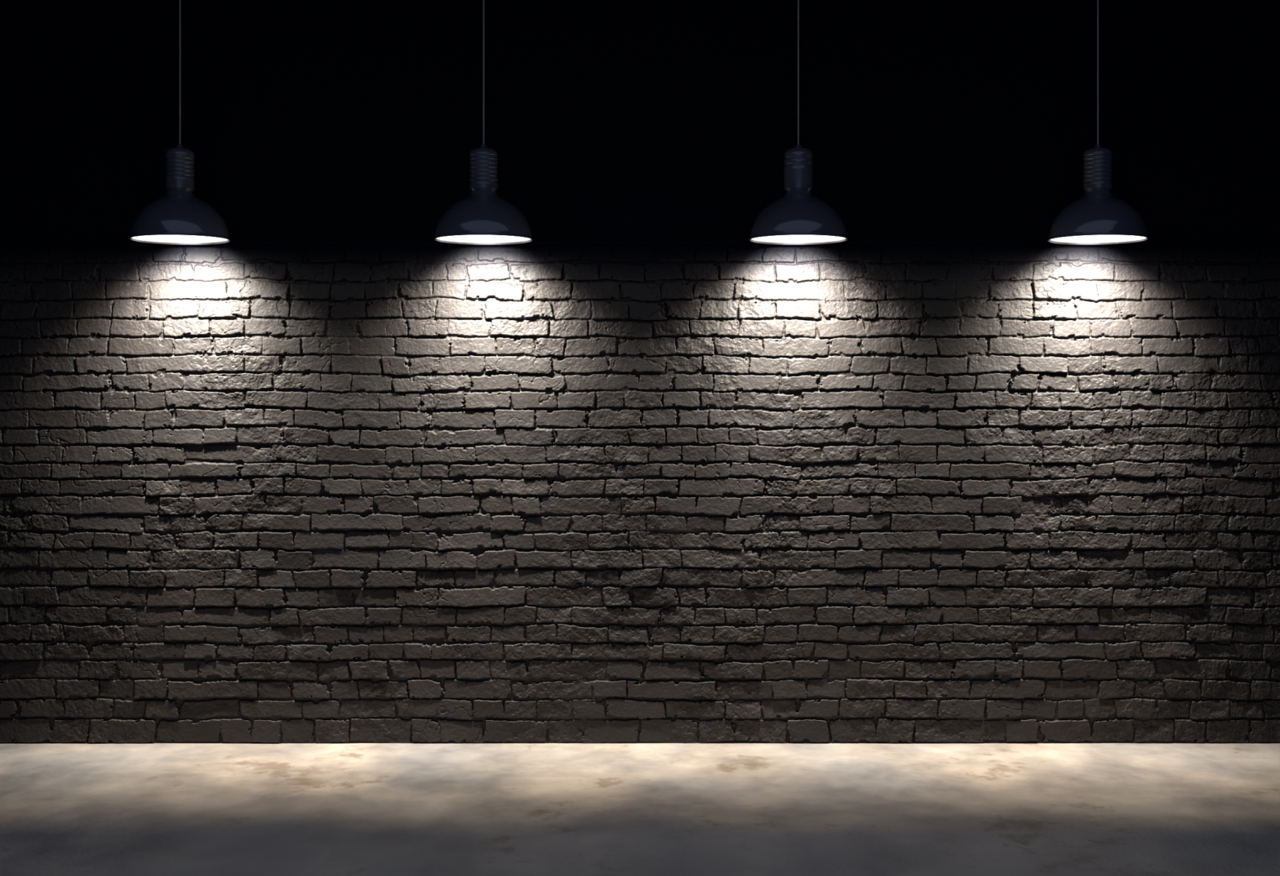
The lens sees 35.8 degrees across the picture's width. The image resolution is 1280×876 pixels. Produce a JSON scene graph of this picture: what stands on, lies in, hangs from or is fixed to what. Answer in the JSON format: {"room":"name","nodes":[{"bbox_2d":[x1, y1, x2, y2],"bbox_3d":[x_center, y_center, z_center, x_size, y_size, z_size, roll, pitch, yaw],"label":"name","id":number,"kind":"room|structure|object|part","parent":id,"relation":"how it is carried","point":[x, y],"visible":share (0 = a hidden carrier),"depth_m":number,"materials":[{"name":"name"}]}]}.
{"room":"empty brick room","nodes":[
{"label":"empty brick room","id":0,"kind":"room"},
{"bbox_2d":[0,0,1279,742],"bbox_3d":[0.000,-0.495,8.251,7.400,3.500,0.228,0,0,0],"label":"wall","id":1,"kind":"structure","parent":0,"point":[639,468],"depth_m":8.16,"materials":[{"name":"brick"}]},
{"bbox_2d":[0,742,1279,875],"bbox_3d":[0.000,1.315,3.265,7.400,0.120,10.200,0,0,0],"label":"floor","id":2,"kind":"structure","parent":0,"point":[67,809],"depth_m":6.72,"materials":[{"name":"concrete"}]},
{"bbox_3d":[0.000,-2.305,3.265,7.400,0.120,10.200,0,0,0],"label":"ceiling","id":3,"kind":"structure","parent":0,"visible":0},
{"bbox_2d":[128,0,231,244],"bbox_3d":[-1.824,-1.515,7.865,0.394,1.461,0.394,0,0,-36],"label":"pendant lamp","id":4,"kind":"object","parent":3,"relation":"hanging from","point":[179,217],"visible":1,"depth_m":7.79,"materials":[{"name":"black metal"}]},
{"bbox_2d":[133,235,226,242],"bbox_3d":[-1.824,-0.794,7.865,0.370,0.001,0.370,0,0,0],"label":"diffuser","id":5,"kind":"object","parent":4,"relation":"attached to","point":[179,238],"depth_m":7.91,"materials":[{"name":"white glass"}]},
{"bbox_2d":[164,144,195,191],"bbox_3d":[-1.824,-1.059,7.865,0.114,0.206,0.114,0,0,0],"label":"socket","id":6,"kind":"object","parent":4,"relation":"attached to","point":[180,162],"depth_m":7.82,"materials":[{"name":"black metal"}]},
{"bbox_3d":[-1.824,-0.879,7.865,0.394,0.190,0.394,0,0,0],"label":"lamp shade","id":7,"kind":"part","parent":4,"relation":"part of","materials":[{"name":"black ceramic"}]},
{"bbox_3d":[-1.824,-1.692,7.865,0.006,1.066,0.006,0,0,0],"label":"cord","id":8,"kind":"part","parent":4,"relation":"part of","materials":[{"name":"black rubber"}]},
{"bbox_2d":[433,0,533,244],"bbox_3d":[-0.620,-1.515,7.865,0.407,1.461,0.407,0,0,0],"label":"pendant lamp","id":9,"kind":"object","parent":3,"relation":"hanging from","point":[482,217],"visible":1,"depth_m":7.78,"materials":[{"name":"black metal"}]},
{"bbox_3d":[-0.620,-0.879,7.865,0.394,0.190,0.394,0,0,0],"label":"lamp shade","id":10,"kind":"part","parent":9,"relation":"part of","materials":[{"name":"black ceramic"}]},
{"bbox_3d":[-0.620,-1.692,7.865,0.006,1.066,0.006,0,0,0],"label":"cord","id":11,"kind":"part","parent":9,"relation":"part of","materials":[{"name":"black rubber"}]},
{"bbox_2d":[469,144,497,191],"bbox_3d":[-0.620,-1.059,7.865,0.114,0.206,0.114,0,0,0],"label":"socket","id":12,"kind":"object","parent":9,"relation":"attached to","point":[483,162],"depth_m":7.82,"materials":[{"name":"black metal"}]},
{"bbox_2d":[437,235,529,242],"bbox_3d":[-0.620,-0.794,7.865,0.370,0.001,0.370,0,0,0],"label":"diffuser","id":13,"kind":"object","parent":9,"relation":"attached to","point":[475,238],"depth_m":7.91,"materials":[{"name":"white glass"}]},
{"bbox_2d":[748,0,848,244],"bbox_3d":[0.628,-1.515,7.865,0.407,1.461,0.407,0,0,0],"label":"pendant lamp","id":14,"kind":"object","parent":3,"relation":"hanging from","point":[798,217],"visible":1,"depth_m":7.78,"materials":[{"name":"black metal"}]},
{"bbox_2d":[783,144,813,191],"bbox_3d":[0.628,-1.059,7.865,0.114,0.206,0.114,0,0,0],"label":"socket","id":15,"kind":"object","parent":14,"relation":"attached to","point":[797,162],"depth_m":7.82,"materials":[{"name":"black metal"}]},
{"bbox_3d":[0.628,-0.879,7.865,0.394,0.190,0.394,0,0,0],"label":"lamp shade","id":16,"kind":"part","parent":14,"relation":"part of","materials":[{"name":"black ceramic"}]},
{"bbox_3d":[0.628,-1.692,7.865,0.006,1.066,0.006,0,0,0],"label":"cord","id":17,"kind":"part","parent":14,"relation":"part of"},
{"bbox_2d":[752,235,844,242],"bbox_3d":[0.628,-0.794,7.865,0.370,0.001,0.370,0,0,0],"label":"diffuser","id":18,"kind":"object","parent":14,"relation":"attached to","point":[785,238],"depth_m":7.91,"materials":[{"name":"white glass"}]},
{"bbox_2d":[1047,0,1149,244],"bbox_3d":[1.816,-1.515,7.865,0.407,1.461,0.407,0,0,0],"label":"pendant lamp","id":19,"kind":"object","parent":3,"relation":"hanging from","point":[1098,217],"visible":1,"depth_m":7.79,"materials":[{"name":"black metal"}]},
{"bbox_2d":[1083,144,1112,191],"bbox_3d":[1.816,-1.059,7.865,0.114,0.206,0.114,0,0,0],"label":"socket","id":20,"kind":"object","parent":19,"relation":"attached to","point":[1098,162],"depth_m":7.82,"materials":[{"name":"black metal"}]},
{"bbox_2d":[1051,235,1144,242],"bbox_3d":[1.816,-0.794,7.865,0.370,0.001,0.370,0,0,0],"label":"diffuser","id":21,"kind":"object","parent":19,"relation":"attached to","point":[1091,238],"depth_m":7.91,"materials":[{"name":"white glass"}]},
{"bbox_3d":[1.816,-1.692,7.865,0.006,1.066,0.006,0,0,0],"label":"cord","id":22,"kind":"part","parent":19,"relation":"part of","materials":[{"name":"black rubber"}]},
{"bbox_3d":[1.816,-0.879,7.865,0.394,0.190,0.394,0,0,0],"label":"lamp shade","id":23,"kind":"part","parent":19,"relation":"part of","materials":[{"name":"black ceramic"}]}
]}

